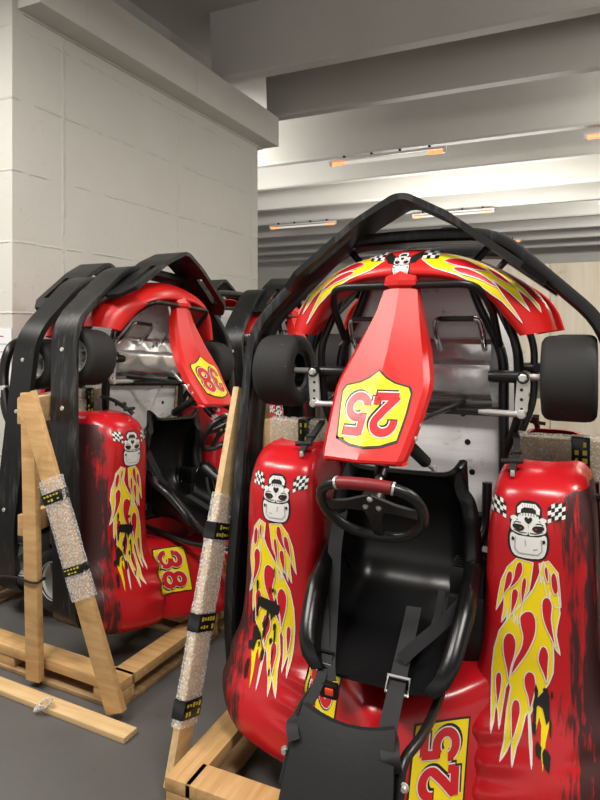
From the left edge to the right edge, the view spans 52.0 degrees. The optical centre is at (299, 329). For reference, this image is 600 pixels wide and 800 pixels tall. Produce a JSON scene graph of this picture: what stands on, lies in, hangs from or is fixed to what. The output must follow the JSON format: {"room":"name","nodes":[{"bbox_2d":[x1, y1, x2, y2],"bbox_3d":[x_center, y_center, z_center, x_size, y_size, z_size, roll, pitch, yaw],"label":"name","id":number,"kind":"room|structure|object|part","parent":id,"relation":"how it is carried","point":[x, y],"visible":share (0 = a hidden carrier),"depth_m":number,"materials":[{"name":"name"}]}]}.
{"room":"storage warehouse","nodes":[
{"label":"storage warehouse","id":0,"kind":"room"},
{"bbox_2d":[0,0,257,463],"bbox_3d":[-2.065,-0.775,5.837,2.000,4.550,3.290,0,0,24],"label":"wall","id":1,"kind":"structure","parent":0,"point":[98,164],"depth_m":4.65,"materials":[{"name":"white paint"}]},
{"bbox_2d":[0,328,11,385],"bbox_3d":[-1.976,0.190,3.983,0.300,0.400,0.004,0,0,24],"label":"paper notice","id":2,"kind":"object","parent":1,"relation":"attached to","point":[5,333],"visible":0.36,"depth_m":3.94,"materials":[{"name":"white paper"}]},
{"bbox_2d":[17,0,278,149],"bbox_3d":[-1.143,-2.225,5.510,0.450,0.349,3.380,0,0,24],"label":"ceiling beam","id":3,"kind":"structure","parent":1,"relation":"attached to","point":[104,29],"depth_m":4.96,"materials":[{"name":"white paint"}]},
{"bbox_2d":[129,0,266,108],"bbox_3d":[3.317,-3.150,7.280,40.000,0.200,44.000,0,0,24],"label":"ceiling","id":4,"kind":"structure","parent":0,"point":[189,20],"depth_m":6.04,"materials":[{"name":"grey paint"}]},
{"bbox_2d":[210,0,599,83],"bbox_3d":[8.843,-2.732,1.608,21.240,0.655,0.220,0,0,24],"label":"ceiling beam","id":5,"kind":"structure","parent":4,"relation":"attached to","point":[258,39],"depth_m":5.37,"materials":[{"name":"grey paint"}]},
{"bbox_2d":[258,71,599,168],"bbox_3d":[3.330,-2.732,7.307,36.000,0.655,0.220,0,0,24],"label":"ceiling beam","id":6,"kind":"structure","parent":4,"relation":"attached to","point":[570,102],"depth_m":7.89,"materials":[{"name":"grey paint"}]},
{"bbox_2d":[329,145,446,166],"bbox_3d":[1.152,-2.352,8.267,1.620,0.137,0.070,0,0,24],"label":"ceiling lamp","id":7,"kind":"object","parent":6,"relation":"attached to","point":[430,150],"visible":1,"depth_m":8.22,"materials":[{"name":"white metal"},{"name":"white glass"},{"name":"orange glowing plastic"}]},
{"bbox_2d":[583,130,599,139],"bbox_3d":[4.144,-2.352,7.068,1.620,0.137,0.070,0,0,24],"label":"ceiling lamp","id":8,"kind":"object","parent":6,"relation":"attached to","point":[595,134],"visible":1,"depth_m":7.34,"materials":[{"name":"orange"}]},
{"bbox_2d":[258,127,599,191],"bbox_3d":[3.890,-2.732,8.535,36.000,0.655,0.220,0,0,24],"label":"ceiling beam","id":9,"kind":"structure","parent":4,"relation":"attached to","point":[570,144],"depth_m":9.20,"materials":[{"name":"grey paint"}]},
{"bbox_2d":[258,156,599,211],"bbox_3d":[4.553,-2.732,9.991,36.000,0.655,0.220,0,0,24],"label":"ceiling beam","id":10,"kind":"structure","parent":4,"relation":"attached to","point":[585,169],"depth_m":10.84,"materials":[{"name":"grey paint"}]},
{"bbox_2d":[258,181,599,226],"bbox_3d":[5.217,-2.732,11.447,36.000,0.655,0.220,0,0,24],"label":"ceiling beam","id":11,"kind":"structure","parent":4,"relation":"attached to","point":[585,191],"depth_m":12.20,"materials":[{"name":"grey paint"}]},
{"bbox_2d":[269,219,336,229],"bbox_3d":[0.049,-2.352,13.660,1.620,0.137,0.070,0,0,24],"label":"ceiling lamp","id":12,"kind":"object","parent":11,"relation":"attached to","point":[334,222],"visible":1,"depth_m":13.62,"materials":[{"name":"grey"}]},
{"bbox_2d":[412,211,433,218],"bbox_3d":[2.514,-2.344,12.536,0.430,0.133,0.070,0,0,24],"label":"ceiling lamp","id":13,"kind":"object","parent":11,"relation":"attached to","point":[414,216],"depth_m":12.53,"materials":[{"name":"grey"}]},
{"bbox_2d":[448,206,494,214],"bbox_3d":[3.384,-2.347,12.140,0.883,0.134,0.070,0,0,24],"label":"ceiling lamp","id":14,"kind":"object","parent":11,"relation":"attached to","point":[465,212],"depth_m":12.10,"materials":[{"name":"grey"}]},
{"bbox_2d":[258,200,599,238],"bbox_3d":[5.922,-2.732,12.994,36.000,0.655,0.220,0,0,24],"label":"ceiling beam","id":15,"kind":"structure","parent":4,"relation":"attached to","point":[581,208],"depth_m":13.76,"materials":[{"name":"grey paint"}]},
{"bbox_2d":[258,215,599,247],"bbox_3d":[6.585,-2.732,14.450,36.000,0.655,0.220,0,0,24],"label":"ceiling beam","id":16,"kind":"structure","parent":4,"relation":"attached to","point":[584,221],"depth_m":15.08,"materials":[{"name":"grey paint"}]},
{"bbox_2d":[258,227,599,255],"bbox_3d":[7.290,-2.732,15.997,36.000,0.655,0.220,0,0,24],"label":"ceiling beam","id":17,"kind":"structure","parent":4,"relation":"attached to","point":[591,231],"depth_m":16.43,"materials":[{"name":"grey paint"}]},
{"bbox_2d":[258,237,599,262],"bbox_3d":[7.995,-2.732,17.544,36.000,0.655,0.220,0,0,24],"label":"ceiling beam","id":18,"kind":"structure","parent":4,"relation":"attached to","point":[587,241],"depth_m":18.09,"materials":[{"name":"grey paint"}]},
{"bbox_2d":[266,13,599,120],"bbox_3d":[9.320,-2.732,2.654,21.240,0.655,0.220,0,0,24],"label":"ceiling beam","id":19,"kind":"structure","parent":4,"relation":"attached to","point":[566,47],"depth_m":6.16,"materials":[{"name":"grey paint"}]},
{"bbox_2d":[0,392,599,799],"bbox_3d":[3.317,1.550,7.280,40.000,0.100,44.000,0,0,24],"label":"floor","id":20,"kind":"structure","parent":0,"point":[43,756],"depth_m":2.26,"materials":[{"name":"grey concrete"}]},
{"bbox_2d":[0,676,136,743],"bbox_3d":[-0.987,1.488,2.439,0.821,0.022,0.070,0,0,27],"label":"board","id":21,"kind":"object","parent":20,"relation":"on","point":[108,727],"visible":1,"depth_m":2.38,"materials":[{"name":"brown wood"}]},
{"bbox_2d":[34,698,51,711],"bbox_3d":[-1.005,1.465,2.408,0.082,0.045,0.066,0,0,24],"label":"scrap","id":22,"kind":"object","parent":21,"relation":"on","point":[51,698],"visible":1,"depth_m":2.40,"materials":[{"name":"white paper"}]},
{"bbox_2d":[0,374,223,714],"bbox_3d":[-0.987,0.875,3.295,1.429,1.250,1.486,0,0,27],"label":"wooden stand","id":23,"kind":"object","parent":20,"relation":"on","point":[96,679],"visible":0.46,"depth_m":2.57,"materials":[{"name":"brown wood"}]},
{"bbox_2d":[0,575,45,583],"bbox_3d":[-1.202,1.057,2.622,0.280,0.035,0.066,0,0,24],"label":"cable tie","id":24,"kind":"object","parent":23,"relation":"attached to","point":[1,576],"visible":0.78,"depth_m":2.58,"materials":[{"name":"black plastic"}]},
{"bbox_3d":[-1.129,0.868,2.591,0.108,1.207,0.030,0,0,24],"label":"post","id":25,"kind":"part","parent":23,"relation":"part of","materials":[{"name":"brown wood"}]},
{"bbox_2d":[0,263,153,591],"bbox_3d":[-1.337,0.491,3.741,0.669,1.778,1.294,0,0,23],"label":"go kart","id":26,"kind":"object","parent":23,"relation":"on","point":[31,353],"visible":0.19,"depth_m":3.12,"materials":[{"name":"red plastic"},{"name":"black plastic"},{"name":"black metal"}]},
{"bbox_3d":[-1.415,0.118,3.797,0.362,0.557,0.290,0,0,24],"label":"number panel","id":27,"kind":"part","parent":26,"relation":"part of","materials":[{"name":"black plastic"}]},
{"bbox_3d":[-1.130,0.550,3.651,0.108,1.658,1.204,0,0,23],"label":"chassis frame","id":28,"kind":"part","parent":26,"relation":"part of","materials":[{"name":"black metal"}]},
{"bbox_2d":[85,327,110,410],"bbox_3d":[-1.099,0.260,3.638,0.077,0.820,0.544,0,0,25],"label":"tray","id":29,"kind":"object","parent":26,"relation":"on","point":[107,330],"depth_m":3.48,"materials":[{"name":"black rubber"}]},
{"bbox_2d":[42,252,234,634],"bbox_3d":[-0.527,0.494,3.117,0.852,1.809,1.330,0,0,29],"label":"go kart","id":30,"kind":"object","parent":23,"relation":"on","point":[128,454],"visible":0.78,"depth_m":2.92,"materials":[{"name":"red plastic"}]},
{"bbox_3d":[-0.906,0.198,2.966,0.012,0.123,0.038,0,0,29],"label":"steering arm","id":31,"kind":"part","parent":30,"relation":"part of","materials":[{"name":"silver metal"}]},
{"bbox_3d":[-0.801,0.535,3.277,0.108,1.658,1.204,0,-4,28],"label":"chassis frame","id":32,"kind":"part","parent":30,"relation":"part of","materials":[{"name":"black metal"}]},
{"bbox_3d":[-0.829,0.259,3.082,0.023,0.030,0.313,0,-4,28],"label":"tie rod","id":33,"kind":"part","parent":30,"relation":"part of","materials":[{"name":"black metal"}]},
{"bbox_2d":[109,305,178,429],"bbox_3d":[-0.825,0.250,3.303,0.108,0.850,0.576,0,0,25],"label":"go-kart floor pan","id":34,"kind":"object","parent":30,"relation":"on","point":[142,351],"depth_m":3.32,"materials":[{"name":"silver metal"}]},
{"bbox_3d":[-0.506,1.020,3.074,0.774,0.198,0.353,0,-4,29],"label":"headrest frame","id":35,"kind":"part","parent":30,"relation":"part of","materials":[{"name":"black metal"}]},
{"bbox_3d":[-0.575,0.693,3.140,0.454,0.566,0.503,0,-4,29],"label":"seat","id":36,"kind":"part","parent":30,"relation":"part of","materials":[{"name":"black plastic"}]},
{"bbox_3d":[-0.514,0.103,3.137,0.362,0.557,0.290,0,-5,29],"label":"number panel","id":37,"kind":"part","parent":30,"relation":"part of","materials":[{"name":"red plastic"}]},
{"bbox_3d":[-0.771,0.873,4.000,0.090,1.215,0.030,0,0,24],"label":"post","id":38,"kind":"part","parent":23,"relation":"part of","materials":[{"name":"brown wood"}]},
{"bbox_2d":[163,387,599,799],"bbox_3d":[0.434,0.858,2.231,1.440,1.284,1.360,0,0,24],"label":"wooden stand","id":39,"kind":"object","parent":20,"relation":"on","point":[208,770],"visible":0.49,"depth_m":2.09,"materials":[{"name":"brown wood"}]},
{"bbox_3d":[-0.162,0.860,2.623,0.030,1.240,0.090,0,0,25],"label":"post","id":40,"kind":"part","parent":39,"relation":"part of","materials":[{"name":"brown wood"}]},
{"bbox_2d":[222,193,599,799],"bbox_3d":[0.250,0.461,1.786,1.294,1.778,0.903,0,0,24],"label":"go kart","id":41,"kind":"object","parent":39,"relation":"on","point":[374,648],"visible":1,"depth_m":1.84,"materials":[{"name":"red plastic"}]},
{"bbox_3d":[0.051,0.211,2.192,0.044,0.122,0.012,0,0,25],"label":"steering arm","id":42,"kind":"part","parent":41,"relation":"part of","materials":[{"name":"silver metal"}]},
{"bbox_3d":[0.176,0.260,2.121,0.313,0.030,0.023,0,0,25],"label":"tie rod","id":43,"kind":"part","parent":41,"relation":"part of","materials":[{"name":"silver metal"}]},
{"bbox_3d":[0.245,1.007,1.774,0.353,0.198,0.774,0,0,25],"label":"headrest frame","id":44,"kind":"part","parent":41,"relation":"part of","materials":[{"name":"black metal"}]},
{"bbox_3d":[0.242,0.088,1.816,0.290,0.557,0.362,0,0,25],"label":"number panel","id":45,"kind":"part","parent":41,"relation":"part of","materials":[{"name":"red plastic"}]},
{"bbox_3d":[0.283,0.679,1.858,0.503,0.566,0.454,0,0,25],"label":"seat","id":46,"kind":"part","parent":41,"relation":"part of","materials":[{"name":"black plastic"}]},
{"bbox_2d":[348,288,497,511],"bbox_3d":[0.406,0.230,2.129,0.544,0.820,0.071,0,0,25],"label":"tray","id":47,"kind":"object","parent":41,"relation":"on","point":[462,359],"depth_m":2.08,"materials":[{"name":"silver metal"}]},
{"bbox_3d":[0.393,0.520,2.098,1.204,1.658,0.108,0,0,25],"label":"chassis frame","id":48,"kind":"part","parent":41,"relation":"part of","materials":[{"name":"black metal"}]},
{"bbox_3d":[0.552,0.260,1.950,0.313,0.030,0.023,0,0,25],"label":"tie rod","id":49,"kind":"part","parent":41,"relation":"part of","materials":[{"name":"silver metal"}]},
{"bbox_3d":[0.688,0.211,1.902,0.044,0.122,0.012,0,0,25],"label":"steering arm","id":50,"kind":"part","parent":41,"relation":"part of","materials":[{"name":"silver metal"}]},
{"bbox_2d":[306,227,599,551],"bbox_3d":[0.752,0.461,2.856,1.294,1.778,0.903,0,0,24],"label":"go kart","id":51,"kind":"object","parent":39,"relation":"on","point":[332,346],"visible":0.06,"depth_m":2.44,"materials":[{"name":"red plastic"}]},
{"bbox_2d":[497,314,513,428],"bbox_3d":[0.596,0.230,2.514,0.544,0.820,0.071,0,0,25],"label":"tray","id":52,"kind":"object","parent":51,"relation":"on","point":[505,338],"depth_m":2.38,"materials":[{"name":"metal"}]},
{"bbox_3d":[0.610,0.520,2.544,1.204,1.658,0.108,0,0,25],"label":"chassis frame","id":53,"kind":"part","parent":51,"relation":"part of","materials":[{"name":"black metal"}]},
{"bbox_3d":[0.952,0.211,2.450,0.044,0.122,0.012,0,0,25],"label":"steering arm","id":54,"kind":"part","parent":51,"relation":"part of","materials":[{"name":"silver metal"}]},
{"bbox_2d":[495,264,549,432],"bbox_3d":[2.084,0.400,6.743,1.210,2.200,0.030,0,0,24],"label":"plywood panel","id":55,"kind":"object","parent":20,"relation":"on","point":[523,339],"visible":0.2,"depth_m":6.54,"materials":[{"name":"beige wood"}]},
{"bbox_2d":[551,262,599,438],"bbox_3d":[3.194,0.400,6.237,1.210,2.200,0.030,0,0,24],"label":"plywood panel","id":56,"kind":"object","parent":20,"relation":"on","point":[584,277],"visible":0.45,"depth_m":6.36,"materials":[{"name":"beige wood"}]},
{"bbox_3d":[-0.464,1.447,4.673,1.360,0.105,1.275,0,0,26],"label":"wooden crate","id":57,"kind":"object","parent":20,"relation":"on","visible":0},
{"bbox_2d":[174,279,248,416],"bbox_3d":[-0.798,0.486,4.985,0.669,1.778,1.294,0,0,23],"label":"go kart","id":58,"kind":"object","parent":57,"relation":"on","point":[226,290],"visible":0.02,"depth_m":4.86,"materials":[{"name":"red plastic"}]},
{"bbox_3d":[-0.591,0.545,4.895,0.108,1.658,1.204,0,0,23],"label":"chassis frame","id":59,"kind":"part","parent":58,"relation":"part of","materials":[{"name":"black metal"}]},
{"bbox_2d":[221,310,247,335],"bbox_3d":[-0.559,0.255,4.881,0.077,0.820,0.544,0,0,25],"label":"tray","id":60,"kind":"object","parent":58,"relation":"on","point":[224,318],"depth_m":4.77,"materials":[{"name":"silver metal"}]},
{"bbox_2d":[225,278,334,418],"bbox_3d":[0.093,0.509,4.448,0.903,1.792,1.298,0,0,24],"label":"go kart","id":61,"kind":"object","parent":57,"relation":"on","point":[251,303],"visible":0.12,"depth_m":4.23,"materials":[{"name":"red plastic"}]},
{"bbox_3d":[-0.217,0.561,4.594,0.108,1.658,1.204,0,-2,24],"label":"chassis frame","id":62,"kind":"part","parent":61,"relation":"part of","materials":[{"name":"black metal"}]},
{"bbox_3d":[0.023,0.720,4.483,0.454,0.566,0.503,0,-2,24],"label":"seat","id":63,"kind":"part","parent":61,"relation":"part of","materials":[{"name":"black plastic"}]},
{"bbox_3d":[0.073,0.129,4.462,0.362,0.557,0.290,0,-2,23],"label":"number panel","id":64,"kind":"part","parent":61,"relation":"part of","materials":[{"name":"red plastic"}]},
{"bbox_2d":[258,245,599,335],"bbox_3d":[9.061,-0.800,19.883,40.000,4.600,0.600,0,0,24],"label":"wall","id":65,"kind":"structure","parent":0,"point":[267,271],"depth_m":21.13,"materials":[{"name":"white paint"}]}
]}

